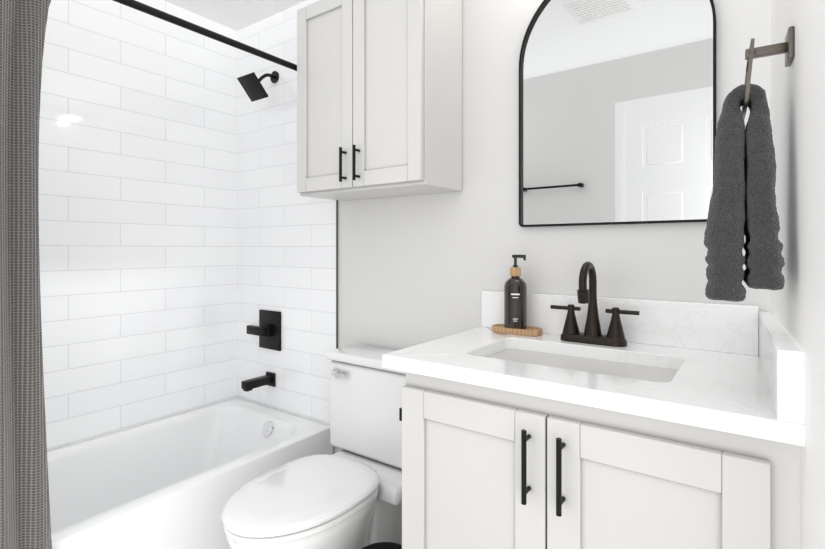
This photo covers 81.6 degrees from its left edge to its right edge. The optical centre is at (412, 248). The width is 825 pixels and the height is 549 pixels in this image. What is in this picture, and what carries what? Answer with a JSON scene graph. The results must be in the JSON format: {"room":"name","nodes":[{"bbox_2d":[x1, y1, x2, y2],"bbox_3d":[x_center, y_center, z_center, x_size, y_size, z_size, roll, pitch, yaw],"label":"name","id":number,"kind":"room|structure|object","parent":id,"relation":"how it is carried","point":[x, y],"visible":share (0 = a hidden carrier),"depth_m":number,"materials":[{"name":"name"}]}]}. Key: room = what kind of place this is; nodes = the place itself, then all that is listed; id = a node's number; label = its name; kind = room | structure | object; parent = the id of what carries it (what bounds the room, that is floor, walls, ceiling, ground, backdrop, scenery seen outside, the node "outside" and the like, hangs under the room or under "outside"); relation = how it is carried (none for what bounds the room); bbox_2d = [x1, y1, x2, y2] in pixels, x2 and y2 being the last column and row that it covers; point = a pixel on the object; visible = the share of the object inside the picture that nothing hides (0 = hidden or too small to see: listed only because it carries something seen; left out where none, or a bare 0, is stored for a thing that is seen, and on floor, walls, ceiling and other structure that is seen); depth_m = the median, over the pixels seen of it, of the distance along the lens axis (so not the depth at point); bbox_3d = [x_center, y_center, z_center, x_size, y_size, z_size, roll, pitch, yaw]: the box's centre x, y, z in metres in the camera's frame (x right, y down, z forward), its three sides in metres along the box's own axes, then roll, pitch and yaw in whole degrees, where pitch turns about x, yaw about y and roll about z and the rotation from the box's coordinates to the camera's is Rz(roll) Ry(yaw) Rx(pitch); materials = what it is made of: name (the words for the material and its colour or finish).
{"room":"bathroom","nodes":[
{"label":"bathroom","id":0,"kind":"room"},
{"bbox_2d":[164,0,305,30],"bbox_3d":[-0.421,-1.260,1.243,2.767,0.100,1.860,0,0,36],"label":"ceiling","id":1,"kind":"structure","parent":0,"point":[237,15],"depth_m":2.42,"materials":[{"name":"white paint"}]},
{"bbox_2d":[333,0,769,453],"bbox_3d":[0.034,-0.005,2.000,2.617,2.410,0.100,0,0,36],"label":"wall","id":2,"kind":"structure","parent":0,"point":[413,270],"depth_m":1.76,"materials":[{"name":"white paint"}]},
{"bbox_2d":[238,0,335,425],"bbox_3d":[-0.660,-0.190,2.436,0.767,2.040,0.008,0,0,36],"label":"tile","id":3,"kind":"structure","parent":2,"relation":"attached to","point":[286,250],"depth_m":2.44,"materials":[{"name":"white tile"}]},
{"bbox_2d":[113,0,296,70],"bbox_3d":[-0.794,-0.758,1.584,0.052,0.052,1.528,0,0,36],"label":"shower rod","id":4,"kind":"object","parent":3,"relation":"attached to","point":[154,12],"visible":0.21,"depth_m":1.66,"materials":[{"name":"black metal"}]},
{"bbox_2d":[0,0,51,548],"bbox_3d":[-1.088,0.206,1.129,0.058,1.868,0.422,0,0,36],"label":"shower curtain","id":5,"kind":"object","parent":4,"relation":"hanging from","point":[25,522],"visible":1,"depth_m":1.24,"materials":[{"name":"grey fabric"}]},
{"bbox_2d":[237,71,278,101],"bbox_3d":[-0.761,-0.831,2.392,0.128,0.169,0.181,0,0,36],"label":"shower head","id":6,"kind":"object","parent":3,"relation":"attached to","point":[252,86],"visible":1,"depth_m":2.36},
{"bbox_2d":[241,371,275,391],"bbox_3d":[-0.780,0.675,2.416,0.070,0.070,0.165,0,0,36],"label":"tub spout","id":7,"kind":"object","parent":3,"relation":"attached to","point":[268,378],"visible":1,"depth_m":2.40,"materials":[{"name":"black metal"}]},
{"bbox_2d":[247,309,280,350],"bbox_3d":[-0.766,0.420,2.461,0.190,0.200,0.075,0,0,36],"label":"shower valve","id":8,"kind":"object","parent":3,"relation":"attached to","point":[267,330],"visible":1,"depth_m":2.46,"materials":[{"name":"black metal"}]},
{"bbox_2d":[336,200,337,348],"bbox_3d":[-0.348,-0.190,2.209,0.004,2.040,0.010,0,0,36],"label":"tile trim","id":9,"kind":"structure","parent":2,"relation":"attached to","point":[336,274],"depth_m":2.20,"materials":[{"name":"silver metal"}]},
{"bbox_2d":[297,0,461,200],"bbox_3d":[-0.154,-0.605,1.883,0.630,0.770,0.307,0,0,36],"label":"upper cabinet","id":10,"kind":"object","parent":2,"relation":"attached to","point":[379,98],"visible":1,"depth_m":1.75,"materials":[{"name":"paint"}]},
{"bbox_2d":[519,0,716,226],"bbox_3d":[0.612,-0.499,1.505,0.582,0.845,0.020,0,0,36],"label":"mirror","id":11,"kind":"object","parent":2,"relation":"attached to","point":[617,112],"visible":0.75,"depth_m":1.49,"materials":[{"name":"black mirror"}]},
{"bbox_2d":[770,0,824,548],"bbox_3d":[0.478,-0.005,0.426,0.100,2.410,1.980,0,0,32],"label":"wall","id":12,"kind":"structure","parent":0,"point":[797,119],"depth_m":0.78,"materials":[{"name":"white paint"}]},
{"bbox_2d":[742,26,793,119],"bbox_3d":[0.687,-0.340,0.929,0.084,0.148,0.163,0,0,36],"label":"towel ring","id":13,"kind":"object","parent":12,"relation":"attached to","point":[786,47],"visible":0.94,"depth_m":0.91,"materials":[{"name":"silver metal"}]},
{"bbox_2d":[704,84,784,301],"bbox_3d":[0.655,-0.110,0.951,0.131,0.420,0.187,0,0,36],"label":"hanging towel","id":14,"kind":"object","parent":13,"relation":"hanging from","point":[742,201],"visible":0.98,"depth_m":0.89,"materials":[{"name":"grey fabric"}]},
{"bbox_3d":[-0.422,1.250,1.243,2.767,0.100,1.860,0,0,36],"label":"floor","id":15,"kind":"structure","parent":0,"visible":0},
{"bbox_2d":[47,398,332,548],"bbox_3d":[-1.115,1.010,1.815,0.748,0.380,1.523,0,0,36],"label":"bathtub","id":16,"kind":"object","parent":15,"relation":"on","point":[177,481],"visible":0.79,"depth_m":1.99,"materials":[{"name":"white ceramic"}]},
{"bbox_2d":[221,344,405,548],"bbox_3d":[-0.269,0.809,1.648,0.518,0.782,0.806,0,0,36],"label":"toilet","id":17,"kind":"object","parent":15,"relation":"on","point":[348,495],"visible":0.83,"depth_m":1.63,"materials":[{"name":"ceramic"}]},
{"bbox_2d":[362,542,401,548],"bbox_3d":[-0.083,1.060,1.406,0.192,0.280,0.192,0,0,36],"label":"trash can","id":18,"kind":"object","parent":15,"relation":"on","point":[385,545],"visible":0.85,"depth_m":1.49,"materials":[{"name":"black plastic"}]},
{"bbox_2d":[382,255,804,548],"bbox_3d":[0.448,0.610,1.270,0.885,1.181,0.594,0,0,36],"label":"bathroom vanity","id":19,"kind":"object","parent":15,"relation":"on","point":[585,418],"visible":1,"depth_m":1.07,"materials":[{"name":"paint"}]},
{"bbox_2d":[491,255,542,336],"bbox_3d":[0.352,0.152,1.618,0.176,0.265,0.080,0,0,36],"label":"soap dispenser","id":20,"kind":"object","parent":19,"relation":"on","point":[518,312],"depth_m":1.60,"materials":[{"name":"black plastic"}]},
{"bbox_2d":[550,261,639,346],"bbox_3d":[0.524,0.161,1.421,0.260,0.247,0.148,0,0,36],"label":"faucet","id":21,"kind":"object","parent":19,"relation":"on","point":[592,336],"depth_m":1.44,"materials":[{"name":"brown metal"}]},
{"bbox_3d":[-1.531,-0.005,1.985,0.100,2.410,1.760,0,0,36],"label":"wall","id":22,"kind":"structure","parent":0,"visible":0},
{"bbox_2d":[39,0,237,450],"bbox_3d":[-1.424,-0.190,2.040,0.008,2.040,1.545,0,0,36],"label":"tile","id":23,"kind":"structure","parent":22,"relation":"attached to","point":[138,189],"depth_m":2.22,"materials":[{"name":"white tile"}]}
]}

